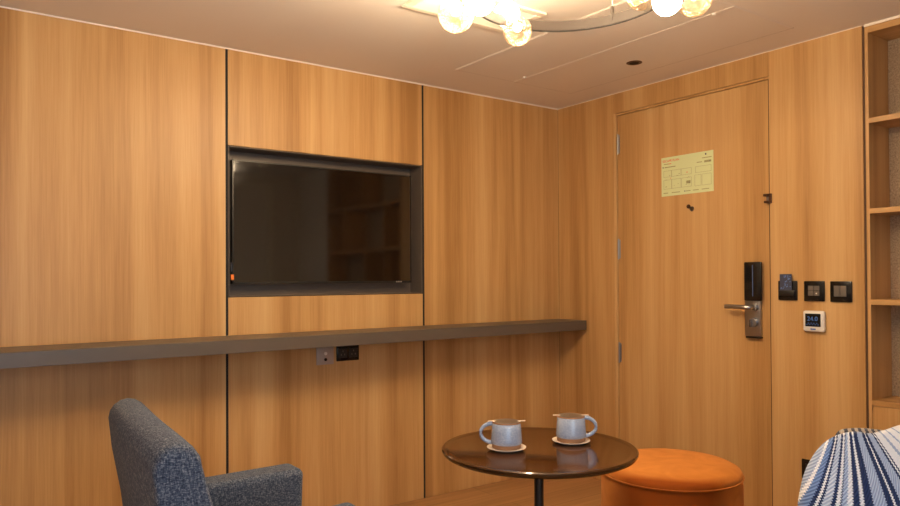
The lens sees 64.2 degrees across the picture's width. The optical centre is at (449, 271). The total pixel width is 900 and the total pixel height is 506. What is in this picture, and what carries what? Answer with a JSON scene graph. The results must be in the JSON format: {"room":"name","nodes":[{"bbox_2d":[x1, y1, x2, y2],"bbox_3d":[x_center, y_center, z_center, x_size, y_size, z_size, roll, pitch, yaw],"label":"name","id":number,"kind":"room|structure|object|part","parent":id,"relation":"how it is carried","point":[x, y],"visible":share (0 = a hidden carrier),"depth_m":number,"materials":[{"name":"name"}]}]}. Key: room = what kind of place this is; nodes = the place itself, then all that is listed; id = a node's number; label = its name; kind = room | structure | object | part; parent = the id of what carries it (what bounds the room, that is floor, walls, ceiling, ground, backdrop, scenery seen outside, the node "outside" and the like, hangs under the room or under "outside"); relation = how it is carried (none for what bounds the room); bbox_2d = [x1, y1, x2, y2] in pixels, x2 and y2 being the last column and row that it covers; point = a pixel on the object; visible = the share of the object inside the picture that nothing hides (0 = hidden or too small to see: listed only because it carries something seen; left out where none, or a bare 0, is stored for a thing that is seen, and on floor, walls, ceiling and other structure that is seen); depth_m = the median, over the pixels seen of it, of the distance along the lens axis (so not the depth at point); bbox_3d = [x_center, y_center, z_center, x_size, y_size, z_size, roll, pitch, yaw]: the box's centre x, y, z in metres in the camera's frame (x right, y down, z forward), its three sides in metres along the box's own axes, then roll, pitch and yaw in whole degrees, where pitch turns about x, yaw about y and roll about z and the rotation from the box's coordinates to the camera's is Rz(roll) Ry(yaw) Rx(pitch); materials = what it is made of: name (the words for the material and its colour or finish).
{"room":"hotel room","nodes":[
{"label":"hotel room","id":0,"kind":"room"},
{"bbox_2d":[0,8,559,505],"bbox_3d":[-0.782,0.100,3.392,4.200,2.118,0.300,0,-1,-36],"label":"wall","id":1,"kind":"structure","parent":0,"point":[117,146],"depth_m":3.10,"materials":[{"name":"brown wood"}]},
{"bbox_3d":[-1.686,0.096,2.568,1.770,2.118,0.020,0,-1,-36],"label":"wall panel","id":2,"kind":"part","parent":1,"relation":"part of","materials":[{"name":"brown wood"}]},
{"bbox_2d":[0,6,557,109],"bbox_3d":[-0.881,-0.958,3.148,3.750,0.004,0.005,0,-1,-36],"label":"trim","id":3,"kind":"structure","parent":1,"relation":"attached to","point":[0,6],"depth_m":3.14,"materials":[{"name":"white paint"}]},
{"bbox_2d":[0,319,585,368],"bbox_3d":[-0.788,0.302,3.037,3.717,0.053,0.261,0,-1,-36],"label":"wall shelf","id":4,"kind":"object","parent":1,"relation":"attached to","point":[96,352],"visible":1,"depth_m":2.92,"materials":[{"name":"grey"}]},
{"bbox_2d":[229,159,410,283],"bbox_3d":[-0.599,-0.215,3.437,0.936,0.548,0.070,0,-1,-36],"label":"television","id":5,"kind":"object","parent":1,"relation":"attached to","point":[289,224],"visible":1,"depth_m":3.38,"materials":[{"name":"black glass"}]},
{"bbox_2d":[316,347,333,364],"bbox_3d":[-0.581,0.391,3.340,0.087,0.089,0.012,0,-1,-36],"label":"socket","id":6,"kind":"object","parent":1,"relation":"attached to","point":[325,355],"visible":0.87,"depth_m":3.34,"materials":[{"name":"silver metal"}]},
{"bbox_3d":[-0.556,-0.751,3.394,1.003,0.417,0.020,0,-1,-36],"label":"wall panel","id":7,"kind":"part","parent":1,"relation":"part of","materials":[{"name":"brown wood"}]},
{"bbox_3d":[-0.549,0.636,3.379,1.003,1.043,0.020,0,-1,-36],"label":"wall panel","id":8,"kind":"part","parent":1,"relation":"part of","materials":[{"name":"brown wood"}]},
{"bbox_2d":[336,345,358,360],"bbox_3d":[-0.486,0.389,3.409,0.118,0.074,0.011,0,-1,-36],"label":"power socket","id":9,"kind":"object","parent":1,"relation":"attached to","point":[343,353],"visible":0.92,"depth_m":3.40,"materials":[{"name":"black plastic"}]},
{"bbox_2d":[339,348,346,357],"bbox_3d":[-0.506,0.389,3.389,0.044,0.044,0.002,0,-1,-36],"label":"outlet","id":10,"kind":"object","parent":9,"relation":"attached to","point":[342,351],"depth_m":3.39,"materials":[{"name":"black plastic"}]},
{"bbox_2d":[349,348,357,356],"bbox_3d":[-0.460,0.389,3.422,0.044,0.044,0.002,0,-1,-36],"label":"outlet","id":11,"kind":"object","parent":9,"relation":"attached to","point":[353,352],"depth_m":3.42,"materials":[{"name":"black plastic"}]},
{"bbox_3d":[0.251,0.101,3.964,0.954,2.118,0.020,0,-1,-36],"label":"wall panel","id":12,"kind":"part","parent":1,"relation":"part of","materials":[{"name":"brown wood"}]},
{"bbox_2d":[0,0,899,108],"bbox_3d":[0.265,-1.022,1.815,4.350,0.080,4.110,0,-1,-36],"label":"ceiling","id":13,"kind":"structure","parent":0,"point":[384,38],"depth_m":2.88,"materials":[{"name":"white paint"}]},
{"bbox_2d":[402,0,546,32],"bbox_3d":[0.094,-0.967,2.659,0.490,0.009,0.250,0,-1,-36],"label":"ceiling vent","id":14,"kind":"object","parent":13,"relation":"in","point":[431,7],"visible":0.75,"depth_m":2.68,"materials":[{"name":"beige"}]},
{"bbox_2d":[438,0,712,45],"bbox_3d":[0.379,-0.842,1.996,0.838,0.277,0.674,0,-1,1],"label":"ring chandelier","id":15,"kind":"object","parent":13,"relation":"hanging from","point":[506,14],"visible":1,"depth_m":2.24,"materials":[{"name":"gold"}]},
{"bbox_3d":[0.006,-0.872,2.283,0.070,0.070,0.070,0,-1,-36],"label":"opal globe","id":16,"kind":"part","parent":15,"relation":"part of"},
{"bbox_3d":[0.018,-0.784,2.192,0.110,0.110,0.110,0,-1,-36],"label":"glass globe","id":17,"kind":"part","parent":15,"relation":"part of"},
{"bbox_3d":[0.089,-0.788,2.095,0.080,0.080,0.080,0,-1,-36],"label":"opal globe","id":18,"kind":"part","parent":15,"relation":"part of"},
{"bbox_3d":[0.183,-0.823,2.296,0.080,0.080,0.080,0,-1,-36],"label":"opal globe","id":19,"kind":"part","parent":15,"relation":"part of"},
{"bbox_2d":[506,20,513,28],"bbox_3d":[0.189,-0.776,2.256,0.022,0.028,0.028,0,-1,-36],"label":"socket","id":20,"kind":"object","parent":15,"relation":"attached to","point":[510,24],"depth_m":2.25,"materials":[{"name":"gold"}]},
{"bbox_3d":[0.209,-0.745,2.227,0.090,0.090,0.090,0,-1,-36],"label":"glass globe","id":21,"kind":"part","parent":15,"relation":"part of"},
{"bbox_3d":[0.607,-0.755,2.007,0.080,0.080,0.080,0,-1,-36],"label":"opal globe","id":22,"kind":"part","parent":15,"relation":"part of"},
{"bbox_3d":[0.746,-0.833,2.192,0.110,0.110,0.110,0,-1,-36],"label":"glass globe","id":23,"kind":"part","parent":15,"relation":"part of"},
{"bbox_2d":[455,0,732,81],"bbox_3d":[0.534,-0.969,3.031,0.367,0.003,1.230,0,-1,-36],"label":"ceiling panel","id":24,"kind":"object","parent":13,"relation":"attached to","point":[548,50],"depth_m":3.04,"materials":[{"name":"white paint"}]},
{"bbox_2d":[473,0,793,92],"bbox_3d":[0.701,-0.968,3.151,0.779,0.004,1.239,0,-1,-36],"label":"ceiling panel","id":25,"kind":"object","parent":13,"relation":"attached to","point":[734,25],"depth_m":3.13,"materials":[{"name":"white paint"}]},
{"bbox_2d":[626,60,641,64],"bbox_3d":[0.855,-0.966,3.328,0.074,0.004,0.074,0,-1,-36],"label":"recessed light","id":26,"kind":"object","parent":13,"relation":"in","point":[635,62],"visible":1,"depth_m":3.32,"materials":[{"name":"brown metal"}]},
{"bbox_2d":[391,477,600,505],"bbox_3d":[0.277,1.176,1.791,4.350,0.080,4.110,0,-1,-36],"label":"floor","id":27,"kind":"structure","parent":0,"point":[586,491],"depth_m":3.70,"materials":[{"name":"brown wood"}]},
{"bbox_2d":[108,398,354,505],"bbox_3d":[-0.518,0.738,1.822,0.607,0.806,0.690,0,-1,-36],"label":"armchair","id":28,"kind":"object","parent":27,"relation":"on","point":[156,466],"visible":1,"depth_m":1.59,"materials":[{"name":"grey fabric"}]},
{"bbox_3d":[-0.666,0.687,1.716,0.224,0.706,0.704,0,-1,-32],"label":"backrest","id":29,"kind":"part","parent":28,"relation":"part of","materials":[{"name":"fabric"}]},
{"bbox_3d":[-0.630,0.796,2.098,0.396,0.397,0.109,0,-1,-36],"label":"armrest","id":30,"kind":"part","parent":28,"relation":"part of","materials":[{"name":"grey fabric"}]},
{"bbox_3d":[-0.330,0.768,1.599,0.300,0.438,0.109,0,-1,-36],"label":"armrest","id":31,"kind":"part","parent":28,"relation":"part of","materials":[{"name":"grey fabric"}]},
{"bbox_2d":[442,427,638,505],"bbox_3d":[0.275,0.841,2.206,0.597,0.599,0.597,0,-1,-36],"label":"side table","id":32,"kind":"object","parent":27,"relation":"on","point":[543,458],"visible":0.8,"depth_m":2.12,"materials":[{"name":"brown paint"}]},
{"bbox_2d":[487,444,525,452],"bbox_3d":[0.173,0.541,2.192,0.120,0.010,0.120,0,-1,-36],"label":"saucer","id":33,"kind":"object","parent":32,"relation":"on","point":[489,446],"visible":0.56,"depth_m":2.16,"materials":[{"name":"beige ceramic"}]},
{"bbox_2d":[479,418,524,450],"bbox_3d":[0.163,0.497,2.188,0.127,0.084,0.096,0,-1,-27],"label":"coffee mug","id":34,"kind":"object","parent":33,"relation":"on","point":[506,434],"visible":1,"depth_m":2.16,"materials":[{"name":"grey ceramic"}]},
{"bbox_3d":[0.111,0.495,2.195,0.045,0.071,0.012,0,-1,2],"label":"handle","id":35,"kind":"part","parent":34,"relation":"part of","materials":[{"name":"blue ceramic"}]},
{"bbox_3d":[0.172,0.457,2.193,0.081,0.004,0.081,0,-1,2],"label":"drip lid","id":36,"kind":"part","parent":34,"relation":"part of","materials":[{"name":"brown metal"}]},
{"bbox_3d":[0.275,0.847,2.206,0.029,0.564,0.029,0,-1,-36],"label":"post","id":37,"kind":"part","parent":32,"relation":"part of","materials":[{"name":"black metal"}]},
{"bbox_2d":[552,437,589,444],"bbox_3d":[0.385,0.541,2.281,0.120,0.010,0.120,0,-1,-36],"label":"saucer","id":38,"kind":"object","parent":32,"relation":"on","point":[554,439],"visible":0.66,"depth_m":2.25,"materials":[{"name":"beige ceramic"}]},
{"bbox_2d":[553,413,597,443],"bbox_3d":[0.394,0.497,2.277,0.117,0.084,0.100,-1,-1,38],"label":"coffee mug","id":39,"kind":"object","parent":38,"relation":"on","point":[570,427],"visible":1,"depth_m":2.25,"materials":[{"name":"grey ceramic"}]},
{"bbox_3d":[0.385,0.457,2.282,0.081,0.004,0.081,0,-1,2],"label":"drip lid","id":40,"kind":"part","parent":39,"relation":"part of","materials":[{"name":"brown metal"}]},
{"bbox_3d":[0.446,0.494,2.279,0.045,0.071,0.012,0,-1,2],"label":"handle","id":41,"kind":"part","parent":39,"relation":"part of","materials":[{"name":"blue ceramic"}]},
{"bbox_2d":[601,448,744,505],"bbox_3d":[0.793,0.909,2.574,0.494,0.466,0.494,0,-1,-36],"label":"ottoman","id":42,"kind":"object","parent":27,"relation":"on","point":[659,476],"visible":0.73,"depth_m":2.42,"materials":[{"name":"orange fabric"}]},
{"bbox_2d":[864,18,899,429],"bbox_3d":[2.070,0.079,2.427,0.194,2.109,1.158,0,-1,-36],"label":"bookcase","id":43,"kind":"object","parent":27,"relation":"on","point":[882,40],"visible":0.98,"depth_m":2.88,"materials":[{"name":"brown wood"}]},
{"bbox_3d":[2.064,-0.963,2.438,0.194,0.025,1.134,0,-1,-36],"label":"panel","id":44,"kind":"part","parent":43,"relation":"part of","materials":[{"name":"brown wood"}]},
{"bbox_3d":[2.058,-0.602,2.428,0.174,0.020,1.134,0,-1,-36],"label":"shelf","id":45,"kind":"part","parent":43,"relation":"part of","materials":[{"name":"brown wood"}]},
{"bbox_3d":[2.060,-0.244,2.425,0.174,0.020,1.134,0,-1,-36],"label":"shelf","id":46,"kind":"part","parent":43,"relation":"part of","materials":[{"name":"brown wood"}]},
{"bbox_3d":[2.062,0.116,2.421,0.174,0.020,1.134,0,-1,-36],"label":"shelf","id":47,"kind":"part","parent":43,"relation":"part of","materials":[{"name":"brown wood"}]},
{"bbox_3d":[2.064,0.512,2.416,0.174,0.020,1.134,0,-1,-36],"label":"shelf","id":48,"kind":"part","parent":43,"relation":"part of","materials":[{"name":"brown wood"}]},
{"bbox_3d":[1.837,0.802,2.597,0.018,0.549,0.561,0,-1,-36],"label":"cabinet door","id":49,"kind":"part","parent":43,"relation":"part of","materials":[{"name":"brown wood"}]},
{"bbox_3d":[2.135,0.081,2.474,0.008,2.064,1.134,0,-1,-36],"label":"panel","id":50,"kind":"part","parent":43,"relation":"part of","materials":[{"name":"brown wood"}]},
{"bbox_3d":[1.363,0.825,1.321,0.920,0.600,1.450,0,-1,-36],"label":"sofa","id":51,"kind":"object","parent":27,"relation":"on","visible":0},
{"bbox_2d":[798,425,899,505],"bbox_3d":[1.011,0.519,1.588,0.470,0.408,0.141,0,-1,7],"label":"striped cushion","id":52,"kind":"object","parent":51,"relation":"on","point":[855,468],"visible":1,"depth_m":1.58,"materials":[{"name":"blue fabric"}]},
{"bbox_2d":[835,428,882,435],"bbox_3d":[1.161,0.561,1.775,0.463,0.331,0.115,0,-1,10],"label":"woven cushion","id":53,"kind":"object","parent":51,"relation":"on","point":[864,430],"visible":0.03,"depth_m":1.81,"materials":[{"name":"beige fabric"}]},
{"bbox_2d":[558,26,868,505],"bbox_3d":[1.269,0.092,3.625,0.300,2.118,1.721,0,-1,-36],"label":"wall","id":54,"kind":"structure","parent":0,"point":[817,127],"depth_m":3.09,"materials":[{"name":"brown wood"}]},
{"bbox_3d":[0.785,0.099,4.075,0.042,2.118,0.424,0,-1,-36],"label":"wall panel","id":55,"kind":"part","parent":54,"relation":"part of","materials":[{"name":"brown wood"}]},
{"bbox_3d":[0.915,0.151,3.895,0.042,2.008,0.016,0,-1,-36],"label":"wall panel","id":56,"kind":"part","parent":54,"relation":"part of","materials":[{"name":"brown wood"}]},
{"bbox_3d":[1.165,-0.913,3.552,0.042,0.110,0.892,0,-1,-36],"label":"wall panel","id":57,"kind":"part","parent":54,"relation":"part of","materials":[{"name":"brown wood"}]},
{"bbox_2d":[617,80,771,505],"bbox_3d":[1.175,0.150,3.534,0.042,1.989,0.866,0,-1,-36],"label":"door","id":58,"kind":"structure","parent":54,"relation":"in","point":[691,378],"depth_m":3.48,"materials":[{"name":"brown wood"}]},
{"bbox_2d":[661,150,713,196],"bbox_3d":[1.163,-0.477,3.528,0.003,0.196,0.299,0,-1,-36],"label":"evacuation plan","id":59,"kind":"object","parent":58,"relation":"attached to","point":[691,173],"visible":1,"depth_m":3.52,"materials":[{"name":"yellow paper"}]},
{"bbox_2d":[724,262,762,338],"bbox_3d":[1.327,0.131,3.242,0.068,0.343,0.165,0,-1,-36],"label":"door lock","id":60,"kind":"object","parent":58,"relation":"attached to","point":[752,307],"visible":1,"depth_m":3.21,"materials":[{"name":"silver metal"}]},
{"bbox_3d":[1.312,0.163,3.248,0.049,0.023,0.136,0,-1,-36],"label":"lever handle","id":61,"kind":"part","parent":60,"relation":"part of","materials":[{"name":"silver metal"}]},
{"bbox_2d":[763,193,771,203],"bbox_3d":[1.406,-0.321,3.171,0.029,0.042,0.032,0,-1,-36],"label":"guard","id":62,"kind":"object","parent":58,"relation":"attached to","point":[768,196],"visible":1,"depth_m":3.16,"materials":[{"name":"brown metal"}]},
{"bbox_3d":[1.412,-0.321,3.163,0.010,0.042,0.012,0,-1,-36],"label":"wall plate","id":63,"kind":"part","parent":62,"relation":"part of","materials":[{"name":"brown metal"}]},
{"bbox_2d":[558,26,860,109],"bbox_3d":[1.139,-0.966,3.549,0.003,0.002,1.706,0,-1,-36],"label":"trim","id":64,"kind":"structure","parent":54,"relation":"attached to","point":[858,26],"depth_m":3.35,"materials":[{"name":"beige"}]},
{"bbox_2d":[778,281,797,299],"bbox_3d":[1.454,0.084,3.094,0.020,0.084,0.084,0,-1,-36],"label":"card holder","id":65,"kind":"object","parent":54,"relation":"attached to","point":[792,294],"visible":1,"depth_m":3.08,"materials":[{"name":"black plastic"}]},
{"bbox_2d":[780,274,791,289],"bbox_3d":[1.448,0.058,3.093,0.002,0.089,0.054,0,-1,-36],"label":"card","id":66,"kind":"object","parent":65,"relation":"in","point":[785,279],"visible":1,"depth_m":3.09,"materials":[{"name":"blue"}]},
{"bbox_2d":[802,459,809,478],"bbox_3d":[1.519,0.838,3.010,0.010,0.086,0.086,0,-1,-36],"label":"socket plate","id":67,"kind":"object","parent":54,"relation":"attached to","point":[805,462],"visible":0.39,"depth_m":3.03,"materials":[{"name":"black plastic"}]},
{"bbox_2d":[803,310,825,331],"bbox_3d":[1.522,0.209,2.997,0.024,0.088,0.089,0,-1,-36],"label":"thermostat","id":68,"kind":"object","parent":54,"relation":"attached to","point":[813,321],"visible":1,"depth_m":2.98,"materials":[{"name":"white plastic"}]},
{"bbox_2d":[804,281,824,301],"bbox_3d":[1.525,0.084,3.003,0.012,0.085,0.086,0,-1,-36],"label":"light switch","id":69,"kind":"object","parent":54,"relation":"attached to","point":[813,290],"visible":1,"depth_m":3.00,"materials":[{"name":"black plastic"}]},
{"bbox_3d":[1.547,0.084,3.018,0.042,2.118,0.394,0,-1,-36],"label":"wall panel","id":70,"kind":"part","parent":54,"relation":"part of","materials":[{"name":"brown wood"}]},
{"bbox_2d":[830,281,852,301],"bbox_3d":[1.588,0.084,2.915,0.012,0.085,0.086,0,-1,-36],"label":"light switch","id":71,"kind":"object","parent":54,"relation":"attached to","point":[840,291],"visible":1,"depth_m":2.91,"materials":[{"name":"black plastic"}]},
{"bbox_2d":[864,15,899,26],"bbox_3d":[1.984,-0.980,2.381,0.006,0.009,1.158,0,-1,-36],"label":"trim","id":72,"kind":"structure","parent":54,"relation":"attached to","point":[898,16],"depth_m":2.79,"materials":[{"name":"beige"}]}
]}

